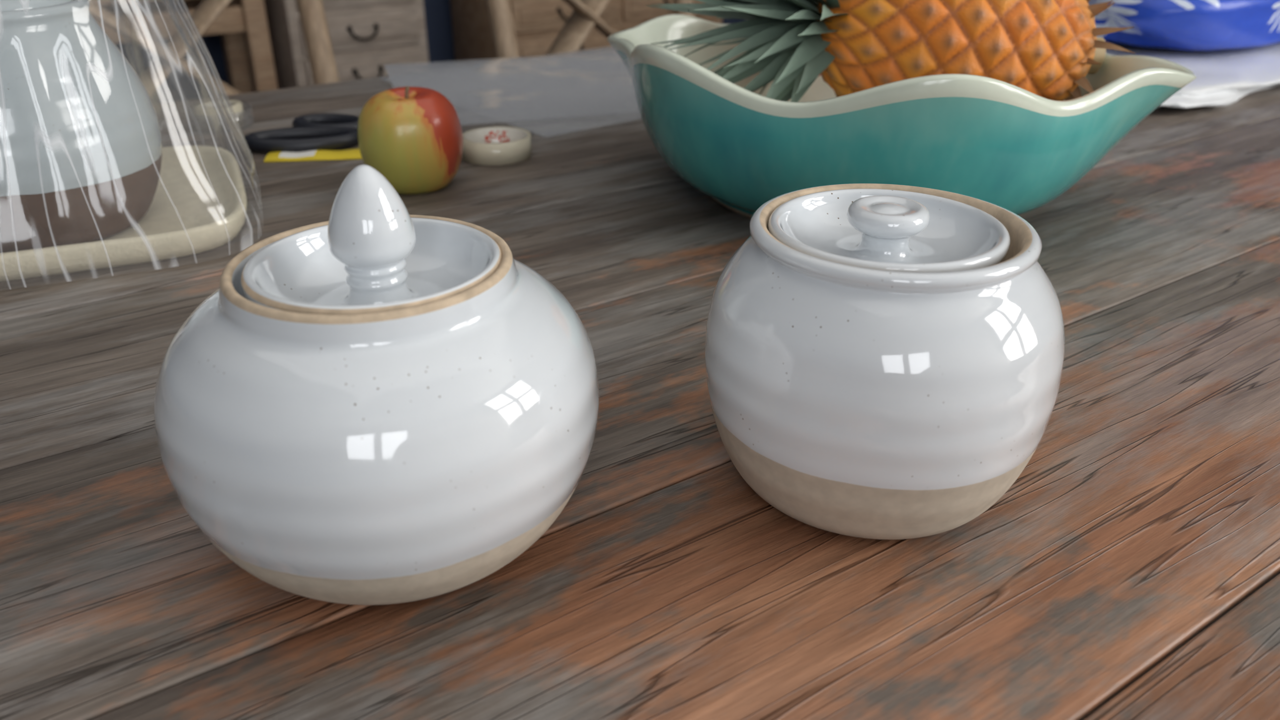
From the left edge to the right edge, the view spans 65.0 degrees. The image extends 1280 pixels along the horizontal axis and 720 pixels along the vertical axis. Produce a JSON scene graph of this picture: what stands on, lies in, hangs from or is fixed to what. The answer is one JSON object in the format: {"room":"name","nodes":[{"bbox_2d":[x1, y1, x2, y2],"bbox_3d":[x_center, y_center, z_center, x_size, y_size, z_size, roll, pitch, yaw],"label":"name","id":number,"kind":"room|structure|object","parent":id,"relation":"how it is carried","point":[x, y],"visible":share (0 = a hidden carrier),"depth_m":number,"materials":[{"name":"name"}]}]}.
{"room":"kitchen","nodes":[
{"label":"kitchen","id":0,"kind":"room"},
{"bbox_2d":[114,0,746,104],"bbox_3d":[-1.553,-1.979,3.046,7.200,2.700,0.200,-18,32,-31],"label":"wall","id":1,"kind":"structure","parent":0,"point":[178,86],"depth_m":3.46,"materials":[{"name":"blue paint"}]},
{"bbox_3d":[0.211,0.412,1.438,7.200,0.100,6.350,-18,32,-31],"label":"floor","id":2,"kind":"structure","parent":0,"visible":0},
{"bbox_2d":[90,0,277,93],"bbox_3d":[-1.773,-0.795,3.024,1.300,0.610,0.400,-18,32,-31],"label":"dining chair","id":3,"kind":"object","parent":2,"relation":"on","point":[242,26],"visible":0.17,"depth_m":3.13,"materials":[{"name":"brown wood"}]},
{"bbox_2d":[88,0,339,97],"bbox_3d":[-0.533,-0.118,1.352,0.440,0.927,0.554,-18,32,-31],"label":"dining chair","id":4,"kind":"object","parent":2,"relation":"on","point":[170,56],"visible":0.09,"depth_m":1.38,"materials":[{"name":"brown wood"}]},
{"bbox_2d":[263,0,428,88],"bbox_3d":[-1.018,-1.121,3.428,0.500,0.826,0.454,-18,32,-31],"label":"dresser","id":5,"kind":"object","parent":2,"relation":"on","point":[366,36],"visible":0.34,"depth_m":3.28,"materials":[{"name":"brown wood"}]},
{"bbox_2d":[450,0,721,61],"bbox_3d":[-0.185,-1.381,3.937,1.040,0.826,0.474,-18,32,-31],"label":"dresser","id":6,"kind":"object","parent":2,"relation":"on","point":[537,24],"visible":0.19,"depth_m":3.71,"materials":[{"name":"brown wood"}]},
{"bbox_2d":[485,0,694,59],"bbox_3d":[0.035,-0.299,1.706,0.440,0.927,0.554,-22,34,-36],"label":"dining chair","id":7,"kind":"object","parent":2,"relation":"on","point":[586,14],"visible":0.09,"depth_m":1.69,"materials":[{"name":"brown wood"}]},
{"bbox_2d":[0,42,1279,719],"bbox_3d":[0.093,0.230,0.848,3.600,0.760,1.079,-18,32,-31],"label":"dining table","id":8,"kind":"object","parent":2,"relation":"on","point":[1130,570],"visible":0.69,"depth_m":0.35,"materials":[{"name":"brown wood"}]},
{"bbox_2d":[0,145,246,281],"bbox_3d":[-0.353,-0.094,0.626,0.202,0.018,0.202,-11,29,-20],"label":"tray","id":9,"kind":"object","parent":8,"relation":"on","point":[195,207],"visible":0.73,"depth_m":0.60,"materials":[{"name":"beige ceramic"}]},
{"bbox_2d":[0,0,161,252],"bbox_3d":[-0.357,-0.153,0.571,0.144,0.162,0.144,-18,32,-31],"label":"ceramic jar","id":10,"kind":"object","parent":9,"relation":"on","point":[47,47],"visible":0.96,"depth_m":0.54,"materials":[{"name":"grey ceramic"}]},
{"bbox_2d":[0,0,262,287],"bbox_3d":[-0.353,-0.292,0.526,0.220,0.460,0.220,-11,29,-20],"label":"wrap","id":11,"kind":"object","parent":9,"relation":"on","point":[38,133],"visible":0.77,"depth_m":0.53,"materials":[{"name":"clear plastic"}]},
{"bbox_2d":[184,99,254,132],"bbox_3d":[-0.354,-0.206,0.846,0.053,0.019,0.053,-18,32,-31],"label":"bowl","id":12,"kind":"object","parent":8,"relation":"on","point":[242,114],"visible":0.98,"depth_m":0.83,"materials":[{"name":"beige ceramic"}]},
{"bbox_2d":[263,148,362,161],"bbox_3d":[-0.244,-0.158,0.767,0.079,0.004,0.026,-3,27,-6],"label":"packet","id":13,"kind":"object","parent":8,"relation":"on","point":[354,153],"visible":0.85,"depth_m":0.76,"materials":[{"name":"yellow paper"}]},
{"bbox_2d":[154,164,598,605],"bbox_3d":[-0.083,0.000,0.323,0.138,0.127,0.138,18,32,31],"label":"lidded jar","id":14,"kind":"object","parent":8,"relation":"on","point":[375,402],"visible":1,"depth_m":0.28,"materials":[{"name":"white ceramic"}]},
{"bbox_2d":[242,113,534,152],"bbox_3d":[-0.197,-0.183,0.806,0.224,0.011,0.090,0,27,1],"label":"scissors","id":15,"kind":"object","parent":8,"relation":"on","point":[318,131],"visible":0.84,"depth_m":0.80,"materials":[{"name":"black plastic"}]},
{"bbox_2d":[357,85,463,194],"bbox_3d":[-0.157,-0.152,0.686,0.070,0.070,0.068,-5,27,-10],"label":"apple","id":16,"kind":"object","parent":8,"relation":"on","point":[412,136],"visible":0.93,"depth_m":0.66,"materials":[{"name":"red food"}]},
{"bbox_2d":[462,126,531,165],"bbox_3d":[-0.109,-0.163,0.764,0.053,0.016,0.053,9,28,18],"label":"bowl","id":17,"kind":"object","parent":8,"relation":"on","point":[497,145],"visible":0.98,"depth_m":0.75,"materials":[{"name":"beige ceramic"}]},
{"bbox_2d":[380,46,641,137],"bbox_3d":[-0.007,-0.295,1.036,0.420,0.005,0.300,-20,33,-34],"label":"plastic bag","id":18,"kind":"object","parent":8,"relation":"on","point":[546,128],"visible":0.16,"depth_m":0.86,"materials":[{"name":"clear plastic"}]},
{"bbox_2d":[384,52,639,125],"bbox_3d":[-0.035,-0.276,0.983,0.400,0.004,0.280,-8,28,-15],"label":"laptop","id":19,"kind":"object","parent":18,"relation":"on","point":[494,91],"visible":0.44,"depth_m":0.96,"materials":[{"name":"grey metal"}]},
{"bbox_2d":[705,183,1064,539],"bbox_3d":[0.084,-0.005,0.357,0.122,0.104,0.122,18,32,31],"label":"lidded jar","id":20,"kind":"object","parent":8,"relation":"on","point":[882,361],"visible":1,"depth_m":0.31,"materials":[{"name":"white ceramic"}]},
{"bbox_2d":[606,14,1197,218],"bbox_3d":[0.153,-0.170,0.675,0.344,0.110,0.321,-15,30,-26],"label":"fruit bowl","id":21,"kind":"object","parent":8,"relation":"on","point":[1016,149],"visible":0.73,"depth_m":0.55,"materials":[{"name":"teal ceramic"}]},
{"bbox_2d":[645,0,1135,101],"bbox_3d":[0.151,-0.216,0.655,0.302,0.145,0.147,-2,27,-3],"label":"pineapple","id":22,"kind":"object","parent":21,"relation":"in","point":[1047,49],"visible":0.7,"depth_m":0.61,"materials":[{"name":"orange plant"}]},
{"bbox_2d":[1105,41,1279,108],"bbox_3d":[0.549,-0.308,1.044,0.458,0.021,0.241,-23,35,-37],"label":"cloth","id":23,"kind":"object","parent":8,"relation":"on","point":[1224,76],"visible":0.36,"depth_m":0.98,"materials":[{"name":"white fabric"}]},
{"bbox_2d":[1088,0,1279,50],"bbox_3d":[0.705,-0.449,1.197,0.639,0.079,0.244,-22,34,-36],"label":"ceramic bowl","id":24,"kind":"object","parent":23,"relation":"on","point":[1186,25],"visible":0.87,"depth_m":1.00,"materials":[{"name":"blue ceramic"}]}
]}

